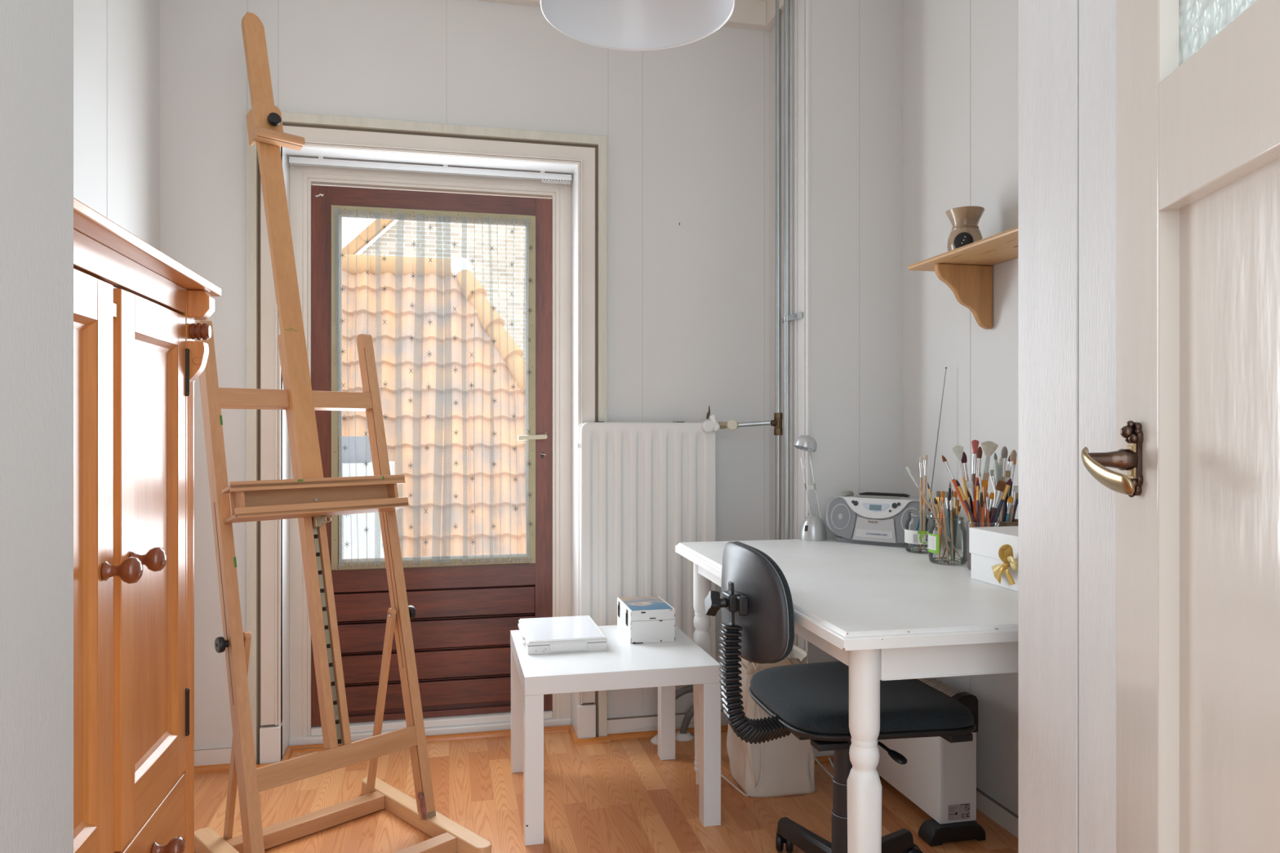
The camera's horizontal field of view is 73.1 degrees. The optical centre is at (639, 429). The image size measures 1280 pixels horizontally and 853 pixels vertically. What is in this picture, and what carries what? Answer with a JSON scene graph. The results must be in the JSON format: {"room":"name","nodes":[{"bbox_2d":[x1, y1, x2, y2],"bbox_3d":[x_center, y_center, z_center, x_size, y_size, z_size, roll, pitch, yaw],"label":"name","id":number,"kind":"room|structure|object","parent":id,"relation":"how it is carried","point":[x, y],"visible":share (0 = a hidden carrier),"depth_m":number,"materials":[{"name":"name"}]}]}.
{"room":"art studio","nodes":[
{"label":"art studio","id":0,"kind":"room"},
{"bbox_2d":[0,0,73,852],"bbox_3d":[-0.871,-0.240,0.166,0.870,2.700,1.300,0,0,-12],"label":"wall","id":1,"kind":"structure","parent":0,"point":[37,36],"depth_m":0.81,"materials":[{"name":"paint"}]},
{"bbox_2d":[73,0,159,250],"bbox_3d":[-1.352,-0.240,1.680,0.087,2.700,2.265,0,0,-12],"label":"wall","id":2,"kind":"structure","parent":0,"point":[117,42],"depth_m":2.46,"materials":[{"name":"paint"}]},
{"bbox_2d":[160,0,769,749],"bbox_3d":[-0.602,-0.240,3.136,2.180,2.700,0.256,0,0,-12],"label":"wall","id":3,"kind":"structure","parent":0,"point":[686,126],"depth_m":3.08,"materials":[{"name":"paint"}]},
{"bbox_2d":[246,109,607,764],"bbox_3d":[-0.733,0.030,3.087,1.200,2.160,0.284,0,0,-12],"label":"door","id":4,"kind":"structure","parent":3,"relation":"in","point":[466,615],"depth_m":3.08,"materials":[{"name":"brown"}]},
{"bbox_2d":[333,208,533,568],"bbox_3d":[-0.735,-0.146,3.103,0.700,1.268,0.029,0,0,-12],"label":"curtain","id":5,"kind":"object","parent":4,"relation":"hanging from","point":[367,213],"visible":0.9,"depth_m":3.11,"materials":[{"name":"white fabric"}]},
{"bbox_2d":[194,710,728,766],"bbox_3d":[-0.531,1.076,3.014,2.094,0.068,0.016,0,0,-12],"label":"baseboard","id":6,"kind":"structure","parent":3,"relation":"attached to","point":[214,756],"depth_m":3.11,"materials":[{"name":"white paint"}]},
{"bbox_2d":[194,724,833,773],"bbox_3d":[-0.332,1.102,3.007,2.429,0.016,0.371,0,0,-3],"label":"trim","id":7,"kind":"structure","parent":3,"relation":"attached to","point":[291,749],"depth_m":3.08,"materials":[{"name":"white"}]},
{"bbox_2d":[619,721,727,733],"bbox_3d":[0.192,1.082,3.158,0.540,0.021,0.010,0,0,-12],"label":"power cable","id":8,"kind":"object","parent":7,"relation":"on","point":[721,722],"visible":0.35,"depth_m":3.12,"materials":[{"name":"white plastic"}]},
{"bbox_2d":[478,0,792,31],"bbox_3d":[-0.493,-1.545,2.843,2.094,0.090,0.365,0,0,-12],"label":"trim","id":9,"kind":"structure","parent":3,"relation":"attached to","point":[757,15],"depth_m":3.18,"materials":[{"name":"beige paint"}]},
{"bbox_2d":[576,405,769,660],"bbox_3d":[0.117,0.382,3.101,0.693,0.936,0.123,0,0,-7],"label":"radiator","id":10,"kind":"object","parent":3,"relation":"attached to","point":[645,490],"visible":0.71,"depth_m":3.05,"materials":[{"name":"white metal"}]},
{"bbox_2d":[706,405,710,419],"bbox_3d":[0.244,-0.062,3.081,0.015,0.049,0.011,0,0,-12],"label":"radiator valve","id":11,"kind":"object","parent":10,"relation":"attached to","point":[708,412],"depth_m":3.08,"materials":[{"name":"gold metal"}]},
{"bbox_2d":[194,731,1017,852],"bbox_3d":[-0.113,1.140,1.368,2.870,0.060,3.920,0,0,-12],"label":"floor","id":12,"kind":"structure","parent":0,"point":[616,796],"depth_m":2.55,"materials":[{"name":"laminate"}]},
{"bbox_2d":[73,197,221,852],"bbox_3d":[-0.981,0.407,1.300,0.456,1.406,0.893,0,0,-12],"label":"wardrobe","id":13,"kind":"object","parent":12,"relation":"on","point":[138,360],"visible":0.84,"depth_m":1.39,"materials":[{"name":"brown wood"}]},
{"bbox_2d":[194,12,491,852],"bbox_3d":[-0.863,-0.074,2.330,0.858,2.368,0.543,0,0,44],"label":"easel","id":14,"kind":"object","parent":12,"relation":"on","point":[309,497],"visible":0.99,"depth_m":2.35,"materials":[{"name":"brown wood"}]},
{"bbox_2d":[223,497,408,523],"bbox_3d":[-0.858,0.215,2.329,0.084,0.045,0.478,0,0,44],"label":"paint tray","id":15,"kind":"object","parent":14,"relation":"on","point":[309,509],"depth_m":2.29,"materials":[{"name":"brown wood"}]},
{"bbox_2d":[510,625,721,845],"bbox_3d":[-0.099,0.885,2.628,0.549,0.450,0.550,0,0,-12],"label":"side table","id":16,"kind":"object","parent":12,"relation":"on","point":[664,666],"visible":0.86,"depth_m":2.41,"materials":[{"name":"white paint"}]},
{"bbox_2d":[518,615,607,654],"bbox_3d":[-0.248,0.640,2.709,0.248,0.039,0.326,0,0,-12],"label":"laptop","id":17,"kind":"object","parent":16,"relation":"on","point":[548,635],"visible":1,"depth_m":2.60,"materials":[{"name":"white plastic"}]},
{"bbox_2d":[523,640,606,654],"bbox_3d":[-0.248,0.648,2.710,0.235,0.024,0.320,0,0,-12],"label":"book","id":18,"kind":"object","parent":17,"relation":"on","point":[532,646],"depth_m":2.55,"materials":[{"name":"white"}]},
{"bbox_2d":[617,595,675,644],"bbox_3d":[0.014,0.609,2.776,0.146,0.102,0.221,0,0,-12],"label":"box","id":19,"kind":"object","parent":16,"relation":"on","point":[640,620],"visible":1,"depth_m":2.68,"materials":[{"name":"white cardboard"}]},
{"bbox_2d":[618,595,672,610],"bbox_3d":[0.016,0.558,2.777,0.131,0.001,0.212,0,0,-12],"label":"picture","id":20,"kind":"object","parent":19,"relation":"on","point":[651,602],"depth_m":2.77},
{"bbox_2d":[675,705,693,741],"bbox_3d":[0.199,1.040,3.122,0.166,0.144,0.078,0,0,-12],"label":"pipe","id":21,"kind":"object","parent":12,"relation":"on","point":[682,735],"visible":0.7,"depth_m":3.09,"materials":[{"name":"grey plastic"}]},
{"bbox_2d":[650,684,721,744],"bbox_3d":[0.165,1.011,3.094,0.260,0.198,0.078,0,0,-12],"label":"pipe","id":22,"kind":"object","parent":12,"relation":"on","point":[688,689],"visible":0.27,"depth_m":3.08,"materials":[{"name":"grey plastic"}]},
{"bbox_2d":[720,705,764,796],"bbox_3d":[0.256,0.920,2.848,0.137,0.381,0.624,0,0,-12],"label":"power cable","id":23,"kind":"object","parent":12,"relation":"on","point":[758,707],"visible":0.46,"depth_m":2.55,"materials":[{"name":"white plastic"}]},
{"bbox_2d":[726,644,815,797],"bbox_3d":[0.414,0.887,2.725,0.247,0.444,0.237,0,0,-12],"label":"cloth bag","id":24,"kind":"object","parent":12,"relation":"on","point":[788,767],"visible":0.42,"depth_m":2.63,"materials":[{"name":"beige fabric"}]},
{"bbox_2d":[814,757,833,778],"bbox_3d":[0.603,1.024,2.750,0.104,0.175,0.236,0,0,-12],"label":"power cable","id":25,"kind":"object","parent":12,"relation":"on","point":[815,759],"visible":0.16,"depth_m":2.75,"materials":[{"name":"white plastic"}]},
{"bbox_2d":[704,541,976,852],"bbox_3d":[0.424,0.680,2.019,0.653,0.860,0.571,0,0,-12],"label":"office chair","id":26,"kind":"object","parent":12,"relation":"on","point":[806,701],"visible":0.94,"depth_m":1.85,"materials":[{"name":"black plastic"}]},
{"bbox_2d":[734,541,794,663],"bbox_3d":[0.242,0.369,1.887,0.049,0.239,0.386,0,0,-12],"label":"backrest","id":27,"kind":"object","parent":26,"relation":"on","point":[767,637],"depth_m":1.75,"materials":[{"name":"black plastic"}]},
{"bbox_2d":[750,661,973,733],"bbox_3d":[0.503,0.627,2.032,0.426,0.057,0.449,0,0,-12],"label":"seat cushion","id":28,"kind":"object","parent":26,"relation":"on","point":[812,698],"depth_m":1.91,"materials":[{"name":"grey fabric"}]},
{"bbox_2d":[675,537,1017,852],"bbox_3d":[0.634,0.735,2.223,0.816,0.750,1.269,0,0,-11],"label":"desk","id":29,"kind":"object","parent":12,"relation":"on","point":[886,613],"visible":0.59,"depth_m":1.69,"materials":[{"name":"white paint"}]},
{"bbox_2d":[793,435,826,541],"bbox_3d":[0.558,0.189,2.828,0.110,0.342,0.090,0,0,-12],"label":"desk lamp","id":30,"kind":"object","parent":29,"relation":"on","point":[812,528],"visible":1,"depth_m":2.80,"materials":[{"name":"silver metal"}]},
{"bbox_2d":[825,367,946,547],"bbox_3d":[0.777,0.083,2.730,0.363,0.553,0.151,0,0,36],"label":"stereo","id":31,"kind":"object","parent":29,"relation":"on","point":[876,518],"visible":0.92,"depth_m":2.69,"materials":[{"name":"silver metal"}]},
{"bbox_2d":[827,497,856,538],"bbox_3d":[0.643,0.282,2.751,0.095,0.125,0.022,0,0,38],"label":"speaker grille","id":32,"kind":"object","parent":31,"relation":"attached to","point":[842,512],"depth_m":2.74,"materials":[{"name":"silver metal"}]},
{"bbox_2d":[895,502,923,542],"bbox_3d":[0.823,0.282,2.620,0.095,0.125,0.022,0,0,34],"label":"speaker grille","id":33,"kind":"object","parent":31,"relation":"attached to","point":[902,508],"depth_m":2.63,"materials":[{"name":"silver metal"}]},
{"bbox_2d":[904,510,937,553],"bbox_3d":[0.828,0.300,2.538,0.095,0.119,0.096,0,0,-12],"label":"jar","id":34,"kind":"object","parent":29,"relation":"on","point":[916,537],"visible":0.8,"depth_m":2.52,"materials":[{"name":"clear glass"}]},
{"bbox_2d":[911,498,923,547],"bbox_3d":[0.825,0.277,2.554,0.008,0.150,0.043,0,0,-45],"label":"brush","id":35,"kind":"object","parent":34,"relation":"in","point":[918,520],"visible":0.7,"depth_m":2.55,"materials":[{"name":"blue"}]},
{"bbox_2d":[919,457,923,549],"bbox_3d":[0.823,0.215,2.532,0.012,0.273,0.028,0,0,2],"label":"brush","id":36,"kind":"object","parent":34,"relation":"in","point":[921,459],"visible":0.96,"depth_m":2.53,"materials":[{"name":"brown wood"}]},
{"bbox_2d":[923,454,928,550],"bbox_3d":[0.833,0.212,2.516,0.014,0.280,0.009,0,0,35],"label":"brush","id":37,"kind":"object","parent":34,"relation":"in","point":[925,456],"visible":0.96,"depth_m":2.51,"materials":[{"name":"brown wood"}]},
{"bbox_2d":[924,503,928,548],"bbox_3d":[0.846,0.282,2.546,0.009,0.140,0.033,0,0,19],"label":"brush","id":38,"kind":"object","parent":34,"relation":"in","point":[926,506],"visible":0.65,"depth_m":2.54,"materials":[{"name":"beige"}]},
{"bbox_2d":[925,505,931,528],"bbox_3d":[0.840,0.285,2.540,0.009,0.133,0.068,0,0,-11],"label":"brush","id":39,"kind":"object","parent":34,"relation":"in","point":[929,509],"visible":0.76,"depth_m":2.52,"materials":[{"name":"black"}]},
{"bbox_2d":[928,515,967,565],"bbox_3d":[0.831,0.298,2.330,0.101,0.123,0.100,0,0,-12],"label":"jar","id":40,"kind":"object","parent":29,"relation":"on","point":[933,540],"visible":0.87,"depth_m":2.33,"materials":[{"name":"clear glass"}]},
{"bbox_2d":[905,466,961,559],"bbox_3d":[0.789,0.225,2.316,0.164,0.255,0.006,0,0,-11],"label":"brush","id":41,"kind":"object","parent":40,"relation":"in","point":[906,468],"visible":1,"depth_m":2.31,"materials":[{"name":"brown wood"}]},
{"bbox_2d":[927,482,946,559],"bbox_3d":[0.808,0.248,2.349,0.052,0.208,0.005,0,0,35],"label":"brush","id":42,"kind":"object","parent":40,"relation":"in","point":[928,486],"visible":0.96,"depth_m":2.35,"materials":[{"name":"brown wood"}]},
{"bbox_2d":[936,491,941,560],"bbox_3d":[0.806,0.260,2.336,0.012,0.184,0.053,0,0,23],"label":"brush","id":43,"kind":"object","parent":40,"relation":"in","point":[938,493],"visible":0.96,"depth_m":2.35,"materials":[{"name":"orange wood"}]},
{"bbox_2d":[937,491,945,560],"bbox_3d":[0.810,0.259,2.323,0.032,0.186,0.009,0,0,-42],"label":"brush","id":44,"kind":"object","parent":40,"relation":"in","point":[943,493],"visible":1,"depth_m":2.32,"materials":[{"name":"orange wood"}]},
{"bbox_2d":[933,497,950,554],"bbox_3d":[0.824,0.267,2.348,0.064,0.169,0.009,0,0,-29],"label":"brush","id":45,"kind":"object","parent":40,"relation":"in","point":[935,502],"visible":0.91,"depth_m":2.34,"materials":[{"name":"orange wood"}]},
{"bbox_2d":[942,500,949,561],"bbox_3d":[0.820,0.271,2.315,0.005,0.162,0.024,0,0,-24],"label":"brush","id":46,"kind":"object","parent":40,"relation":"in","point":[943,507],"visible":1,"depth_m":2.31,"materials":[{"name":"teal wood"}]},
{"bbox_2d":[945,491,951,560],"bbox_3d":[0.838,0.260,2.334,0.009,0.183,0.045,0,0,-1],"label":"brush","id":47,"kind":"object","parent":40,"relation":"in","point":[946,492],"visible":0.95,"depth_m":2.33,"materials":[{"name":"teal"}]},
{"bbox_2d":[946,481,951,558],"bbox_3d":[0.841,0.246,2.348,0.010,0.212,0.034,0,0,9],"label":"brush","id":48,"kind":"object","parent":40,"relation":"in","point":[949,484],"visible":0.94,"depth_m":2.34,"materials":[{"name":"black wood"}]},
{"bbox_2d":[941,505,960,559],"bbox_3d":[0.845,0.279,2.341,0.068,0.146,0.008,0,0,-27],"label":"brush","id":49,"kind":"object","parent":40,"relation":"in","point":[959,508],"visible":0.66,"depth_m":2.34,"materials":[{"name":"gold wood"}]},
{"bbox_2d":[949,493,953,560],"bbox_3d":[0.843,0.262,2.329,0.010,0.180,0.024,0,0,-6],"label":"brush","id":50,"kind":"object","parent":40,"relation":"in","point":[951,500],"visible":1,"depth_m":2.33,"materials":[{"name":"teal wood"}]},
{"bbox_2d":[951,489,954,559],"bbox_3d":[0.847,0.257,2.333,0.005,0.190,0.020,0,0,4],"label":"brush","id":51,"kind":"object","parent":40,"relation":"in","point":[952,490],"visible":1,"depth_m":2.33,"materials":[{"name":"beige wood"}]},
{"bbox_2d":[953,491,956,535],"bbox_3d":[0.853,0.258,2.336,0.009,0.187,0.040,0,0,19],"label":"brush","id":52,"kind":"object","parent":40,"relation":"in","point":[954,492],"visible":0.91,"depth_m":2.32,"materials":[{"name":"silver metal"}]},
{"bbox_2d":[954,499,959,558],"bbox_3d":[0.854,0.269,2.334,0.009,0.165,0.046,0,0,5],"label":"brush","id":53,"kind":"object","parent":40,"relation":"in","point":[957,506],"visible":0.96,"depth_m":2.33,"materials":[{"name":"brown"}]},
{"bbox_2d":[965,520,999,570],"bbox_3d":[0.879,0.297,2.212,0.083,0.125,0.083,0,0,-12],"label":"plastic cup","id":54,"kind":"object","parent":29,"relation":"on","point":[997,523],"visible":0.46,"depth_m":2.24,"materials":[{"name":"clear plastic"}]},
{"bbox_2d":[942,454,968,519],"bbox_3d":[0.847,0.209,2.231,0.125,0.287,0.011,0,0,14],"label":"brush","id":55,"kind":"object","parent":54,"relation":"in","point":[944,459],"visible":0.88,"depth_m":2.23,"materials":[{"name":"orange"}]},
{"bbox_2d":[951,445,973,527],"bbox_3d":[0.838,0.196,2.211,0.075,0.312,0.010,0,0,-8],"label":"brush","id":56,"kind":"object","parent":54,"relation":"in","point":[957,451],"visible":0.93,"depth_m":2.21,"materials":[{"name":"orange wood"}]},
{"bbox_2d":[955,479,977,527],"bbox_3d":[0.856,0.239,2.201,0.109,0.227,0.010,0,0,-12],"label":"brush","id":57,"kind":"object","parent":54,"relation":"in","point":[957,483],"visible":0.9,"depth_m":2.19,"materials":[{"name":"wood"}]},
{"bbox_2d":[961,451,973,517],"bbox_3d":[0.850,0.204,2.227,0.047,0.296,0.015,0,0,22],"label":"brush","id":58,"kind":"object","parent":54,"relation":"in","point":[964,460],"visible":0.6,"depth_m":2.23,"materials":[{"name":"silver"}]},
{"bbox_2d":[966,489,973,527],"bbox_3d":[0.853,0.253,2.218,0.036,0.197,0.011,0,0,-12],"label":"brush","id":59,"kind":"object","parent":54,"relation":"in","point":[968,495],"visible":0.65,"depth_m":2.21,"materials":[{"name":"blue paint"}]},
{"bbox_2d":[965,480,974,506],"bbox_3d":[0.870,0.241,2.218,0.072,0.223,0.012,0,0,-18],"label":"brush","id":60,"kind":"object","parent":54,"relation":"in","point":[969,484],"visible":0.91,"depth_m":2.21,"materials":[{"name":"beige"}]},
{"bbox_2d":[969,440,978,555],"bbox_3d":[0.862,0.189,2.230,0.017,0.326,0.041,0,0,38],"label":"brush","id":61,"kind":"object","parent":54,"relation":"in","point":[975,443],"visible":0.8,"depth_m":2.23,"materials":[{"name":"silver metal"}]},
{"bbox_2d":[972,446,982,527],"bbox_3d":[0.863,0.197,2.212,0.028,0.309,0.013,0,0,12],"label":"brush","id":62,"kind":"object","parent":54,"relation":"in","point":[979,455],"visible":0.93,"depth_m":2.21,"materials":[{"name":"orange"}]},
{"bbox_2d":[976,479,979,527],"bbox_3d":[0.860,0.238,2.195,0.008,0.227,0.012,0,0,-12],"label":"brush","id":63,"kind":"object","parent":54,"relation":"in","point":[977,481],"visible":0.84,"depth_m":2.19,"materials":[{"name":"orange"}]},
{"bbox_2d":[977,469,986,527],"bbox_3d":[0.878,0.227,2.203,0.026,0.250,0.007,0,0,7],"label":"brush","id":64,"kind":"object","parent":54,"relation":"in","point":[979,473],"visible":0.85,"depth_m":2.20,"materials":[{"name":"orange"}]},
{"bbox_2d":[980,480,987,527],"bbox_3d":[0.874,0.241,2.204,0.031,0.222,0.017,0,0,-36],"label":"brush","id":65,"kind":"object","parent":54,"relation":"in","point":[984,483],"visible":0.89,"depth_m":2.20,"materials":[{"name":"orange wood"}]},
{"bbox_2d":[985,492,990,527],"bbox_3d":[0.888,0.253,2.201,0.011,0.197,0.036,0,0,4],"label":"brush","id":66,"kind":"object","parent":54,"relation":"in","point":[988,522],"visible":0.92,"depth_m":2.21,"materials":[{"name":"orange wood"}]},
{"bbox_2d":[978,440,998,527],"bbox_3d":[0.887,0.191,2.216,0.062,0.323,0.014,0,0,8],"label":"brush","id":67,"kind":"object","parent":54,"relation":"in","point":[988,447],"visible":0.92,"depth_m":2.21,"materials":[{"name":"silver wood"}]},
{"bbox_2d":[985,492,994,525],"bbox_3d":[0.885,0.257,2.223,0.073,0.190,0.012,0,0,-12],"label":"brush","id":68,"kind":"object","parent":54,"relation":"in","point":[991,497],"visible":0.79,"depth_m":2.22,"materials":[{"name":"teal"}]},
{"bbox_2d":[986,480,1006,527],"bbox_3d":[0.904,0.241,2.223,0.086,0.223,0.016,0,0,14],"label":"brush","id":69,"kind":"object","parent":54,"relation":"in","point":[1000,486],"visible":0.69,"depth_m":2.21,"materials":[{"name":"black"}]},
{"bbox_2d":[990,478,1011,526],"bbox_3d":[0.901,0.237,2.196,0.084,0.230,0.012,0,0,20],"label":"brush","id":70,"kind":"object","parent":54,"relation":"in","point":[1008,483],"visible":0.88,"depth_m":2.19,"materials":[{"name":"blue paint"}]},
{"bbox_2d":[968,526,1017,591],"bbox_3d":[0.943,0.298,1.942,0.286,0.123,0.351,0,0,-12],"label":"gift box","id":71,"kind":"object","parent":29,"relation":"on","point":[993,550],"visible":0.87,"depth_m":2.00,"materials":[{"name":"white cardboard"}]},
{"bbox_2d":[998,519,1017,526],"bbox_3d":[0.969,0.298,2.248,0.089,0.124,0.089,0,0,-12],"label":"pot","id":72,"kind":"object","parent":29,"relation":"on","point":[1015,523],"visible":0.02,"depth_m":2.21,"materials":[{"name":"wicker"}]},
{"bbox_2d":[990,469,998,520],"bbox_3d":[0.938,0.228,2.257,0.010,0.247,0.042,0,0,-37],"label":"brush","id":73,"kind":"object","parent":72,"relation":"in","point":[993,478],"visible":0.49,"depth_m":2.27,"materials":[{"name":"silver wood"}]},
{"bbox_2d":[993,453,999,520],"bbox_3d":[0.935,0.205,2.245,0.032,0.293,0.009,0,0,-20],"label":"brush","id":74,"kind":"object","parent":72,"relation":"in","point":[995,458],"visible":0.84,"depth_m":2.24,"materials":[{"name":"grey metal"}]},
{"bbox_2d":[993,462,1001,480],"bbox_3d":[0.939,0.219,2.259,0.023,0.265,0.014,0,0,-12],"label":"brush","id":75,"kind":"object","parent":72,"relation":"in","point":[999,464],"visible":0.32,"depth_m":2.25,"materials":[{"name":"grey plastic"}]},
{"bbox_2d":[1000,446,1008,521],"bbox_3d":[0.942,0.197,2.239,0.016,0.309,0.028,0,0,-12],"label":"brush","id":76,"kind":"object","parent":72,"relation":"in","point":[1004,452],"visible":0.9,"depth_m":2.23,"materials":[{"name":"silver wood"}]},
{"bbox_2d":[1002,471,1010,521],"bbox_3d":[0.947,0.229,2.237,0.025,0.246,0.009,0,0,32],"label":"brush","id":77,"kind":"object","parent":72,"relation":"in","point":[1007,473],"visible":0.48,"depth_m":2.23,"materials":[{"name":"blue paint"}]},
{"bbox_2d":[1005,455,1010,512],"bbox_3d":[0.953,0.208,2.247,0.035,0.287,0.009,0,0,-18],"label":"brush","id":78,"kind":"object","parent":72,"relation":"in","point":[1009,460],"visible":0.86,"depth_m":2.25,"materials":[{"name":"blue paint"}]},
{"bbox_2d":[1004,495,1013,521],"bbox_3d":[0.952,0.261,2.238,0.016,0.182,0.035,0,0,-36],"label":"brush","id":79,"kind":"object","parent":72,"relation":"in","point":[1010,500],"visible":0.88,"depth_m":2.23,"materials":[{"name":"teal"}]},
{"bbox_2d":[1005,459,1016,515],"bbox_3d":[0.957,0.212,2.242,0.042,0.279,0.008,0,0,2],"label":"brush","id":80,"kind":"object","parent":72,"relation":"in","point":[1015,461],"visible":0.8,"depth_m":2.24,"materials":[{"name":"silver"}]},
{"bbox_2d":[1008,449,1017,492],"bbox_3d":[0.958,0.202,2.246,0.044,0.300,0.014,0,0,6],"label":"brush","id":81,"kind":"object","parent":72,"relation":"in","point":[1013,455],"visible":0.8,"depth_m":2.24,"materials":[{"name":"silver wood"}]},
{"bbox_2d":[1008,485,1017,521],"bbox_3d":[0.960,0.248,2.235,0.042,0.208,0.010,0,0,2],"label":"brush","id":82,"kind":"object","parent":72,"relation":"in","point":[1015,491],"visible":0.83,"depth_m":2.23,"materials":[{"name":"brown wood"}]},
{"bbox_2d":[1012,492,1017,522],"bbox_3d":[0.960,0.257,2.235,0.048,0.190,0.010,0,0,10],"label":"brush","id":83,"kind":"object","parent":72,"relation":"in","point":[1016,496],"visible":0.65,"depth_m":2.23,"materials":[{"name":"blue paint"}]},
{"bbox_2d":[876,677,986,846],"bbox_3d":[0.788,0.914,2.603,0.169,0.392,0.597,0,0,-12],"label":"heater","id":84,"kind":"object","parent":12,"relation":"on","point":[939,775],"visible":0.48,"depth_m":2.34,"materials":[{"name":"white metal"}]},
{"bbox_2d":[917,677,960,697],"bbox_3d":[0.800,0.742,2.611,0.074,0.040,0.506,0,0,-12],"label":"grille","id":85,"kind":"object","parent":84,"relation":"attached to","point":[933,682],"depth_m":2.44,"materials":[{"name":"beige metal"}]},
{"bbox_2d":[769,0,902,662],"bbox_3d":[0.668,-0.240,3.231,0.341,2.700,0.621,0,0,-12],"label":"wall","id":86,"kind":"structure","parent":0,"point":[856,45],"depth_m":2.93,"materials":[{"name":"paint"}]},
{"bbox_2d":[770,0,782,539],"bbox_3d":[0.490,-0.240,3.084,0.042,2.700,0.033,0,0,-12],"label":"riser pipe","id":87,"kind":"object","parent":86,"relation":"attached to","point":[776,422],"visible":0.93,"depth_m":3.08,"materials":[{"name":"grey metal"}]},
{"bbox_2d":[782,0,802,539],"bbox_3d":[0.518,-0.240,2.995,0.032,2.700,0.155,0,0,-12],"label":"riser pipe","id":88,"kind":"object","parent":86,"relation":"attached to","point":[787,318],"visible":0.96,"depth_m":3.00,"materials":[{"name":"white metal"}]},
{"bbox_2d":[791,0,810,663],"bbox_3d":[0.550,-0.240,2.952,0.012,2.700,0.138,0,0,-12],"label":"pipe","id":89,"kind":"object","parent":86,"relation":"attached to","point":[797,6],"depth_m":2.95,"materials":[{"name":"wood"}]},
{"bbox_2d":[902,0,1017,815],"bbox_3d":[1.042,-0.240,2.558,0.100,2.700,2.095,0,0,-12],"label":"wall","id":90,"kind":"structure","parent":0,"point":[960,57],"depth_m":2.63,"materials":[{"name":"paint"}]},
{"bbox_2d":[813,746,1017,838],"bbox_3d":[0.850,1.083,2.383,0.354,0.055,1.815,0,0,-12],"label":"baseboard","id":91,"kind":"structure","parent":90,"relation":"attached to","point":[991,808],"depth_m":2.44,"materials":[{"name":"white paint"}]},
{"bbox_2d":[907,205,1017,329],"bbox_3d":[1.000,-0.453,2.050,0.200,0.330,1.050,0,0,-12],"label":"wall shelf","id":92,"kind":"object","parent":90,"relation":"attached to","point":[966,270],"depth_m":2.42,"materials":[{"name":"brown wood"}]},
{"bbox_2d":[1193,0,1249,47],"bbox_3d":[1.001,-0.240,1.377,0.690,2.700,0.195,0,0,-12],"label":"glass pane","id":93,"kind":"structure","parent":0,"point":[1233,5],"depth_m":1.24,"materials":[{"name":"glass"}]},
{"bbox_2d":[1017,0,1116,852],"bbox_3d":[0.652,-0.240,1.298,0.035,2.700,0.212,0,0,-12],"label":"trim","id":94,"kind":"structure","parent":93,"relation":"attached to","point":[1067,49],"depth_m":1.29,"materials":[{"name":"white wood"}]},
{"bbox_2d":[1080,0,1279,852],"bbox_3d":[0.587,0.080,0.783,0.113,2.044,0.830,0,0,8],"label":"door","id":95,"kind":"structure","parent":94,"relation":"attached to","point":[1196,481],"depth_m":1.01,"materials":[{"name":"white wood"}]},
{"bbox_3d":[-0.146,-1.630,1.514,2.870,0.080,3.620,0,0,-12],"label":"ceiling","id":96,"kind":"structure","parent":0,"visible":0},
{"bbox_2d":[540,0,735,50],"bbox_3d":[-0.005,-1.213,1.709,0.384,0.755,0.384,0,0,-12],"label":"pendant lamp","id":97,"kind":"object","parent":96,"relation":"hanging from","point":[619,24],"visible":1,"depth_m":1.86,"materials":[{"name":"white glass"}]},
{"label":"outside","id":98,"kind":"structure","parent":0,"visible":0},
{"bbox_2d":[342,218,525,537],"bbox_3d":[-1.219,-1.131,15.221,9.798,10.482,4.150,0,0,-12],"label":"house","id":99,"kind":"structure","parent":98,"point":[492,269],"depth_m":12.98,"materials":[{"name":"grey brick"}]},
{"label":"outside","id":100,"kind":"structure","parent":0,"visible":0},
{"bbox_2d":[342,253,525,557],"bbox_3d":[-2.349,0.896,8.028,4.884,5.427,2.157,0,0,-12],"label":"tiled roof","id":101,"kind":"object","parent":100,"point":[433,479],"visible":0.25,"depth_m":8.28,"materials":[{"name":"orange tile"}]},
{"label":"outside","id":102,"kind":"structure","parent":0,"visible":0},
{"bbox_2d":[342,435,395,559],"bbox_3d":[-3.164,1.830,6.377,2.580,3.560,0.420,0,0,-12],"label":"white outhouse","id":103,"kind":"structure","parent":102,"point":[362,544],"depth_m":6.42,"materials":[{"name":"grey"}]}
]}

